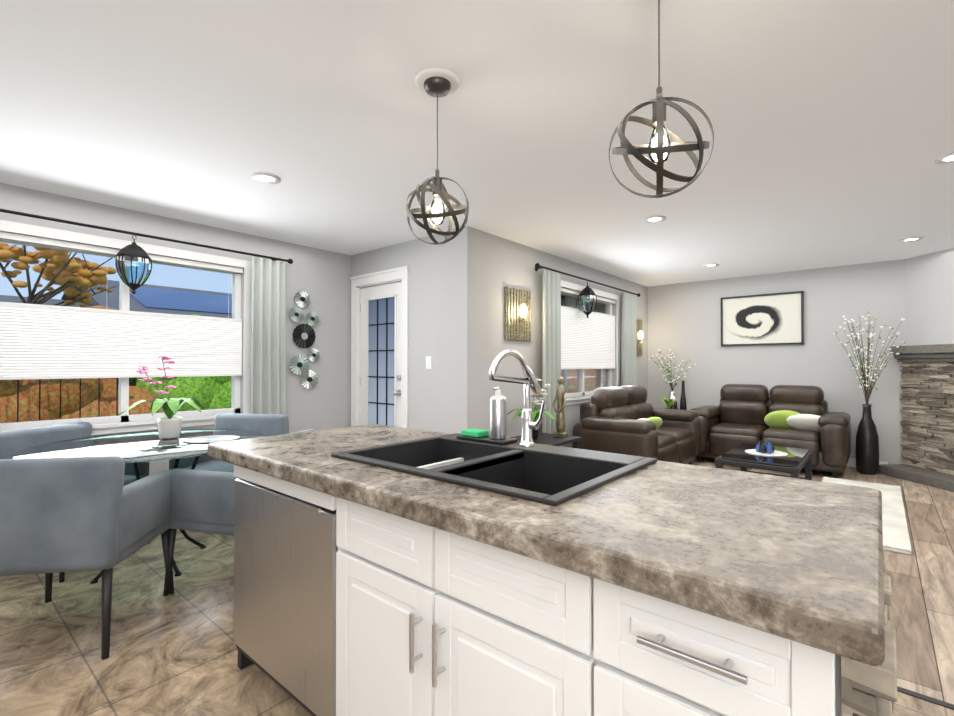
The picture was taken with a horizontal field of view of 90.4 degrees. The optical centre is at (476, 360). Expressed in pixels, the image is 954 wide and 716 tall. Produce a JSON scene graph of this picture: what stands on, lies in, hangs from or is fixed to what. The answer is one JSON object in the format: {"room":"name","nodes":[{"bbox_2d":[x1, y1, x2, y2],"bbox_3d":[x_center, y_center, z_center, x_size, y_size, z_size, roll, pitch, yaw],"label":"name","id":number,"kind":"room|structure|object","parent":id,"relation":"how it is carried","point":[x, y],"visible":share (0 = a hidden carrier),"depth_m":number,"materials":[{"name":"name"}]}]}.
{"room":"kitchen","nodes":[
{"label":"kitchen","id":0,"kind":"room"},
{"bbox_2d":[0,183,350,474],"bbox_3d":[-3.230,0.039,3.190,0.160,2.440,5.800,0,-1,40],"label":"wall","id":1,"kind":"structure","parent":0,"point":[321,277],"depth_m":4.69,"materials":[{"name":"grey paint"}]},
{"bbox_2d":[0,220,250,434],"bbox_3d":[-2.828,-0.187,3.612,0.170,1.480,2.190,0,-1,40],"label":"window","id":2,"kind":"structure","parent":1,"relation":"in","point":[123,422],"depth_m":3.75,"materials":[{"name":"white"}]},
{"bbox_2d":[0,232,242,379],"bbox_3d":[-2.817,-0.360,3.604,0.042,0.987,2.000,0,-1,40],"label":"blinds","id":3,"kind":"object","parent":2,"relation":"attached to","point":[38,341],"visible":0.98,"depth_m":3.60,"materials":[{"name":"white fabric"}]},
{"bbox_2d":[0,209,292,263],"bbox_3d":[-2.792,-0.973,3.497,0.118,0.060,3.002,0,-1,40],"label":"curtain rod","id":4,"kind":"object","parent":1,"relation":"attached to","point":[289,261],"visible":0.94,"depth_m":3.63,"materials":[{"name":"black metal"}]},
{"bbox_2d":[115,235,151,293],"bbox_3d":[-2.631,-0.734,3.633,0.227,0.450,0.227,0,-1,40],"label":"lantern","id":5,"kind":"object","parent":4,"relation":"hanging from","point":[134,252],"visible":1,"depth_m":3.59,"materials":[{"name":"black metal"}]},
{"bbox_2d":[250,256,285,414],"bbox_3d":[-1.955,0.148,4.424,0.071,2.185,0.356,0,-1,40],"label":"curtain","id":6,"kind":"object","parent":4,"relation":"hanging from","point":[267,373],"visible":0.65,"depth_m":4.42,"materials":[{"name":"white fabric"}]},
{"bbox_2d":[289,291,319,388],"bbox_3d":[-1.740,-0.206,4.784,0.044,0.990,0.335,0,-1,40],"label":"discs","id":7,"kind":"object","parent":1,"relation":"attached to","point":[304,336],"visible":0.96,"depth_m":4.78,"materials":[{"name":"silver metal"}]},
{"bbox_2d":[351,226,467,433],"bbox_3d":[-0.689,0.054,4.739,1.721,2.440,0.160,0,-1,40],"label":"wall","id":8,"kind":"structure","parent":0,"point":[438,319],"depth_m":4.38,"materials":[{"name":"grey paint"}]},
{"bbox_2d":[350,266,409,427],"bbox_3d":[-0.973,0.181,4.959,0.940,2.190,0.190,0,-1,40],"label":"door frame","id":9,"kind":"structure","parent":8,"relation":"attached to","point":[394,275],"depth_m":4.95,"materials":[{"name":"white wood"}]},
{"bbox_2d":[360,281,401,426],"bbox_3d":[-1.013,0.238,4.922,0.730,2.052,0.127,0,-1,40],"label":"door","id":10,"kind":"structure","parent":8,"relation":"in","point":[380,377],"depth_m":4.96,"materials":[{"name":"white wood"}]},
{"bbox_2d":[426,356,431,368],"bbox_3d":[-0.452,0.021,4.424,0.075,0.120,0.015,0,-1,40],"label":"light switch","id":11,"kind":"object","parent":8,"relation":"attached to","point":[428,362],"visible":1,"depth_m":4.41,"materials":[{"name":"white plastic"}]},
{"bbox_2d":[0,529,953,715],"bbox_3d":[-0.740,1.264,1.066,6.690,0.050,5.810,0,-1,40],"label":"floor","id":12,"kind":"structure","parent":0,"point":[175,653],"depth_m":2.06,"materials":[{"name":"beige tile"}]},
{"bbox_2d":[0,422,149,582],"bbox_3d":[-2.591,0.843,3.018,0.605,0.833,0.635,0,-1,8],"label":"dining chair","id":13,"kind":"object","parent":12,"relation":"on","point":[12,442],"visible":0.15,"depth_m":3.04,"materials":[{"name":"fabric"}]},
{"bbox_2d":[0,456,173,659],"bbox_3d":[-1.891,0.836,2.223,0.635,0.833,0.605,0,-1,-9],"label":"dining chair","id":14,"kind":"object","parent":12,"relation":"on","point":[74,514],"visible":0.92,"depth_m":1.98,"materials":[{"name":"fabric"}]},
{"bbox_2d":[12,429,264,583],"bbox_3d":[-2.000,0.881,2.931,1.260,0.750,1.260,0,-1,40],"label":"dining table","id":15,"kind":"object","parent":12,"relation":"on","point":[134,448],"visible":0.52,"depth_m":2.78,"materials":[{"name":"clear glass"}]},
{"bbox_2d":[117,356,203,438],"bbox_3d":[-2.024,0.237,3.094,0.416,0.540,0.533,0,-1,40],"label":"orchid plant","id":16,"kind":"object","parent":15,"relation":"on","point":[169,426],"visible":1,"depth_m":3.07,"materials":[{"name":"green plant"}]},
{"bbox_2d":[183,435,240,443],"bbox_3d":[-1.688,0.503,3.025,0.324,0.007,0.324,0,-1,40],"label":"placemat","id":17,"kind":"object","parent":15,"relation":"on","point":[208,439],"visible":0.96,"depth_m":3.01,"materials":[{"name":"grey fabric"}]},
{"bbox_2d":[169,413,288,533],"bbox_3d":[-1.871,0.849,3.638,0.635,0.833,0.605,0,-1,10],"label":"dining chair","id":18,"kind":"object","parent":12,"relation":"on","point":[270,424],"visible":0.35,"depth_m":3.77,"materials":[{"name":"fabric"}]},
{"bbox_2d":[163,429,317,595],"bbox_3d":[-1.308,0.841,2.742,0.605,0.833,0.635,0,-1,15],"label":"dining chair","id":19,"kind":"object","parent":12,"relation":"on","point":[202,500],"visible":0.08,"depth_m":2.45,"materials":[{"name":"fabric"}]},
{"bbox_2d":[234,468,896,715],"bbox_3d":[-0.013,0.810,1.503,2.018,0.865,0.752,0,-1,40],"label":"kitchen island","id":20,"kind":"object","parent":12,"relation":"on","point":[382,570],"depth_m":1.08,"materials":[{"name":"laminate"}]},
{"bbox_2d":[208,424,439,483],"bbox_3d":[-0.234,0.392,1.701,1.490,0.135,0.820,0,-1,40],"label":"island countertop","id":21,"kind":"structure","parent":20,"relation":"on","point":[270,456],"depth_m":1.81,"materials":[{"name":"brown stone"}]},
{"bbox_2d":[456,387,517,444],"bbox_3d":[0.038,0.209,1.865,0.235,0.210,0.100,0,-1,40],"label":"soap caddy","id":22,"kind":"object","parent":21,"relation":"on","point":[497,435],"visible":1,"depth_m":1.80,"materials":[{"name":"silver"}]},
{"bbox_2d":[328,432,659,507],"bbox_3d":[0.041,0.423,1.546,0.870,0.224,0.620,0,-1,40],"label":"sink","id":23,"kind":"object","parent":21,"relation":"in","point":[542,473],"depth_m":1.58,"materials":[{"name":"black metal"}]},
{"bbox_2d":[489,349,545,446],"bbox_3d":[0.161,0.136,1.682,0.111,0.351,0.298,0,-1,40],"label":"faucet","id":24,"kind":"object","parent":21,"relation":"on","point":[529,382],"visible":1,"depth_m":1.73,"materials":[{"name":"silver metal"}]},
{"bbox_2d":[288,456,555,555],"bbox_3d":[-0.205,0.348,1.257,0.870,0.055,0.180,0,-1,40],"label":"island countertop","id":25,"kind":"structure","parent":20,"relation":"on","point":[470,515],"depth_m":1.13,"materials":[{"name":"brown stone"}]},
{"bbox_2d":[512,461,887,675],"bbox_3d":[0.532,0.346,1.051,0.560,0.055,0.820,0,-1,40],"label":"island countertop","id":26,"kind":"structure","parent":20,"relation":"on","point":[794,562],"depth_m":0.81,"materials":[{"name":"brown stone"}]},
{"bbox_2d":[897,686,953,709],"bbox_3d":[1.252,1.246,2.084,4.650,0.004,0.030,0,-1,40],"label":"trim","id":27,"kind":"structure","parent":12,"relation":"on","point":[925,697],"depth_m":1.74,"materials":[{"name":"black metal"}]},
{"bbox_2d":[0,0,953,286],"bbox_3d":[0.622,-1.246,2.695,6.690,0.120,10.020,0,-1,40],"label":"ceiling","id":28,"kind":"structure","parent":0,"point":[832,122],"depth_m":2.35,"materials":[{"name":"white paint"}]},
{"bbox_2d":[251,172,280,183],"bbox_3d":[-1.363,-1.178,3.067,0.176,0.008,0.176,0,-1,40],"label":"recessed light","id":29,"kind":"object","parent":28,"relation":"in","point":[265,178],"visible":1,"depth_m":3.06,"materials":[{"name":"white"}]},
{"bbox_2d":[406,68,468,244],"bbox_3d":[-0.169,-0.844,2.025,0.272,0.696,0.266,0,-1,40],"label":"pendant light","id":30,"kind":"object","parent":28,"relation":"hanging from","point":[436,82],"visible":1,"depth_m":2.00,"materials":[{"name":"black metal"}]},
{"bbox_2d":[644,215,665,222],"bbox_3d":[1.475,-1.170,3.924,0.176,0.008,0.176,0,-1,40],"label":"recessed light","id":31,"kind":"object","parent":28,"relation":"in","point":[654,219],"visible":1,"depth_m":3.92,"materials":[{"name":"white"}]},
{"bbox_2d":[609,0,713,197],"bbox_3d":[0.565,-0.852,1.468,0.290,0.691,0.285,0,-1,40],"label":"pendant light","id":32,"kind":"object","parent":28,"relation":"hanging from","point":[657,122],"visible":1,"depth_m":1.42,"materials":[{"name":"black metal"}]},
{"bbox_2d":[703,264,718,266],"bbox_3d":[2.837,-1.152,5.746,0.176,0.008,0.176,0,-1,40],"label":"recessed light","id":33,"kind":"object","parent":28,"relation":"in","point":[710,265],"visible":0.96,"depth_m":5.75,"materials":[{"name":"white"}]},
{"bbox_2d":[899,237,922,241],"bbox_3d":[4.176,-1.164,4.557,0.176,0.008,0.176,0,-1,40],"label":"recessed light","id":34,"kind":"object","parent":28,"relation":"in","point":[910,239],"visible":0.98,"depth_m":4.56,"materials":[{"name":"white"}]},
{"bbox_2d":[934,152,953,163],"bbox_3d":[2.777,-1.181,2.754,0.176,0.008,0.176,0,-1,40],"label":"recessed light","id":35,"kind":"object","parent":28,"relation":"in","point":[946,158],"visible":1,"depth_m":2.79,"materials":[{"name":"white"}]},
{"bbox_2d":[468,226,647,447],"bbox_3d":[1.271,0.065,5.836,0.160,2.440,4.361,0,-1,40],"label":"wall","id":36,"kind":"structure","parent":0,"point":[497,265],"depth_m":4.58,"materials":[{"name":"grey paint"}]},
{"bbox_2d":[505,286,530,340],"bbox_3d":[0.439,-0.452,4.652,0.106,0.510,0.420,0,-1,40],"label":"wall sconce","id":37,"kind":"object","parent":36,"relation":"attached to","point":[517,314],"visible":1,"depth_m":4.63,"materials":[{"name":"metal"}]},
{"bbox_2d":[535,263,639,296],"bbox_3d":[1.444,-0.951,5.830,0.118,0.060,2.702,0,-1,40],"label":"curtain rod","id":38,"kind":"object","parent":36,"relation":"attached to","point":[538,266],"visible":0.96,"depth_m":5.45,"materials":[{"name":"black metal"}]},
{"bbox_2d":[542,269,560,433],"bbox_3d":[0.786,0.154,4.997,0.072,2.185,0.399,0,-1,40],"label":"curtain","id":39,"kind":"object","parent":38,"relation":"hanging from","point":[551,355],"visible":0.65,"depth_m":4.99,"materials":[{"name":"white fabric"}]},
{"bbox_2d":[578,281,596,317],"bbox_3d":[1.311,-0.720,5.620,0.211,0.440,0.211,0,-1,40],"label":"lantern","id":40,"kind":"object","parent":38,"relation":"hanging from","point":[587,291],"visible":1,"depth_m":5.57,"materials":[{"name":"black metal"}]},
{"bbox_2d":[621,292,636,385],"bbox_3d":[2.101,0.169,6.546,0.073,2.185,0.454,0,-1,40],"label":"curtain","id":41,"kind":"object","parent":38,"relation":"hanging from","point":[628,360],"visible":0.54,"depth_m":6.52,"materials":[{"name":"white fabric"}]},
{"bbox_2d":[561,280,619,404],"bbox_3d":[1.330,-0.190,5.854,0.170,1.410,1.830,0,-1,40],"label":"window","id":42,"kind":"structure","parent":36,"relation":"in","point":[580,385],"depth_m":5.99,"materials":[{"name":"white"}]},
{"bbox_2d":[561,287,614,368],"bbox_3d":[1.342,-0.359,5.846,0.042,0.927,1.640,0,-1,40],"label":"blinds","id":43,"kind":"object","parent":42,"relation":"attached to","point":[587,343],"visible":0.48,"depth_m":5.83,"materials":[{"name":"white fabric"}]},
{"bbox_2d":[636,319,642,355],"bbox_3d":[2.376,-0.335,6.935,0.106,0.540,0.390,0,-1,40],"label":"wall sconce","id":44,"kind":"object","parent":36,"relation":"attached to","point":[639,337],"visible":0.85,"depth_m":6.98,"materials":[{"name":"metal"}]},
{"bbox_2d":[648,259,905,463],"bbox_3d":[4.467,0.065,5.886,4.970,2.440,0.160,0,-1,40],"label":"wall","id":45,"kind":"structure","parent":0,"point":[684,321],"depth_m":6.01,"materials":[{"name":"grey paint"}]},
{"bbox_2d":[721,291,803,345],"bbox_3d":[3.789,-0.541,6.337,0.960,0.680,0.035,0,-1,40],"label":"picture","id":46,"kind":"object","parent":45,"relation":"attached to","point":[765,319],"visible":0.98,"depth_m":6.31,"materials":[{"name":"white paper"}]},
{"bbox_2d":[846,458,887,466],"bbox_3d":[3.713,1.240,6.400,2.780,0.100,0.014,0,-1,40],"label":"baseboard","id":47,"kind":"structure","parent":45,"relation":"attached to","point":[851,462],"depth_m":5.69,"materials":[{"name":"white"}]},
{"bbox_2d":[692,457,953,704],"bbox_3d":[2.885,1.292,4.009,4.970,0.050,5.050,0,-1,40],"label":"floor","id":48,"kind":"structure","parent":0,"point":[921,609],"depth_m":2.64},
{"bbox_2d":[510,432,581,448],"bbox_3d":[0.617,0.997,4.422,0.500,0.548,0.580,0,-1,40],"label":"end table","id":49,"kind":"object","parent":48,"relation":"on","point":[547,438],"visible":0.23,"depth_m":4.38,"materials":[{"name":"black"}]},
{"bbox_2d":[506,378,557,439],"bbox_3d":[0.493,0.441,4.344,0.595,0.561,0.452,0,-1,40],"label":"orchid","id":50,"kind":"object","parent":49,"relation":"on","point":[535,414],"visible":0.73,"depth_m":4.32,"materials":[{"name":"green plant"}]},
{"bbox_2d":[552,376,567,437],"bbox_3d":[0.786,0.437,4.473,0.144,0.570,0.111,0,-1,40],"label":"statue","id":51,"kind":"object","parent":49,"relation":"on","point":[560,396],"visible":1,"depth_m":4.45,"materials":[{"name":"brown metal"}]},
{"bbox_2d":[572,385,700,464],"bbox_3d":[1.882,0.793,5.475,0.910,0.976,1.710,0,-1,40],"label":"armchair","id":52,"kind":"object","parent":48,"relation":"on","point":[627,420],"depth_m":5.14,"materials":[{"name":"brown leather"}]},
{"bbox_2d":[715,443,812,479],"bbox_3d":[2.683,1.066,4.399,0.620,0.410,1.050,0,-1,40],"label":"coffee table","id":53,"kind":"object","parent":48,"relation":"on","point":[794,461],"visible":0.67,"depth_m":4.19,"materials":[{"name":"black"}]},
{"bbox_2d":[745,440,787,456],"bbox_3d":[2.683,0.804,4.402,0.340,0.112,0.340,0,-1,40],"label":"centerpiece","id":54,"kind":"object","parent":53,"relation":"on","point":[763,449],"visible":1,"depth_m":4.35,"materials":[{"name":"white"}]},
{"bbox_2d":[690,384,850,477],"bbox_3d":[3.581,0.797,5.863,1.630,0.976,0.890,0,-1,40],"label":"sofa","id":55,"kind":"object","parent":48,"relation":"on","point":[797,416],"visible":0.85,"depth_m":5.69,"materials":[{"name":"brown leather"}]},
{"bbox_2d":[822,477,911,554],"bbox_3d":[3.263,1.251,4.069,0.610,0.034,2.150,0,-1,40],"label":"rug","id":56,"kind":"object","parent":48,"relation":"on","point":[895,533],"visible":0.35,"depth_m":3.78,"materials":[{"name":"white fabric"}]},
{"bbox_2d":[833,312,904,474],"bbox_3d":[4.435,0.358,5.371,0.637,1.844,0.281,0,-1,40],"label":"floor vase","id":57,"kind":"object","parent":48,"relation":"on","point":[867,449],"visible":1,"depth_m":5.34,"materials":[{"name":"black ceramic"}]},
{"bbox_2d":[879,344,953,491],"bbox_3d":[4.816,0.549,4.213,0.359,1.440,2.370,0,-1,-5],"label":"fireplace","id":58,"kind":"object","parent":48,"relation":"on","point":[927,409],"visible":0.98,"depth_m":5.08,"materials":[{"name":"grey stone"}]},
{"bbox_3d":[2.784,1.018,6.714,0.620,0.550,0.620,0,-1,40],"label":"table","id":59,"kind":"object","parent":48,"relation":"on","visible":0},
{"bbox_2d":[649,349,695,409],"bbox_3d":[2.725,0.288,6.696,0.611,0.908,0.629,0,-1,40],"label":"arrangement","id":60,"kind":"object","parent":59,"relation":"on","point":[671,401],"visible":0.96,"depth_m":6.69,"materials":[{"name":"white plant"}]},
{"bbox_2d":[905,248,953,345],"bbox_3d":[5.057,0.049,4.228,0.120,2.440,2.390,0,-1,-5],"label":"wall","id":61,"kind":"structure","parent":0,"point":[929,299],"depth_m":5.14,"materials":[{"name":"grey paint"}]},
{"label":"outside","id":62,"kind":"structure","parent":0,"visible":0},
{"bbox_3d":[-0.736,1.404,10.444,65.000,0.090,65.000,0,-1,40],"label":"ground","id":63,"kind":"structure","parent":62,"visible":0},
{"bbox_2d":[0,295,84,306],"bbox_3d":[-20.107,-0.491,13.521,10.500,3.800,13.600,0,-1,40],"label":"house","id":64,"kind":"structure","parent":63,"relation":"on","point":[8,298],"depth_m":17.00,"materials":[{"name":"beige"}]},
{"bbox_2d":[0,242,131,307],"bbox_3d":[-7.816,-0.818,8.768,2.515,4.362,2.652,0,-1,40],"label":"tree","id":65,"kind":"object","parent":63,"relation":"on","point":[82,269],"depth_m":8.92,"materials":[{"name":"brown plant"}]},
{"bbox_2d":[17,378,117,421],"bbox_3d":[-7.527,0.614,3.685,0.040,1.400,7.906,0,-1,40],"label":"fence","id":66,"kind":"object","parent":63,"relation":"on","point":[60,398],"depth_m":6.31,"materials":[{"name":"brown wood"}]},
{"bbox_2d":[0,305,162,422],"bbox_3d":[-8.480,0.437,3.908,1.659,2.597,10.376,0,-1,40],"label":"hedge","id":67,"kind":"object","parent":63,"relation":"on","point":[29,393],"depth_m":6.42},
{"bbox_2d":[61,280,231,317],"bbox_3d":[-11.305,-0.887,24.287,12.000,4.800,14.600,0,-1,40],"label":"house","id":68,"kind":"structure","parent":63,"relation":"on","point":[177,301],"depth_m":18.65,"materials":[{"name":"blue"}]},
{"bbox_2d":[118,314,231,411],"bbox_3d":[-1.710,0.341,12.213,1.639,2.736,12.988,0,-1,40],"label":"hedge","id":69,"kind":"object","parent":63,"relation":"on","point":[207,392],"depth_m":7.96,"materials":[{"name":"green plant"}]}
]}

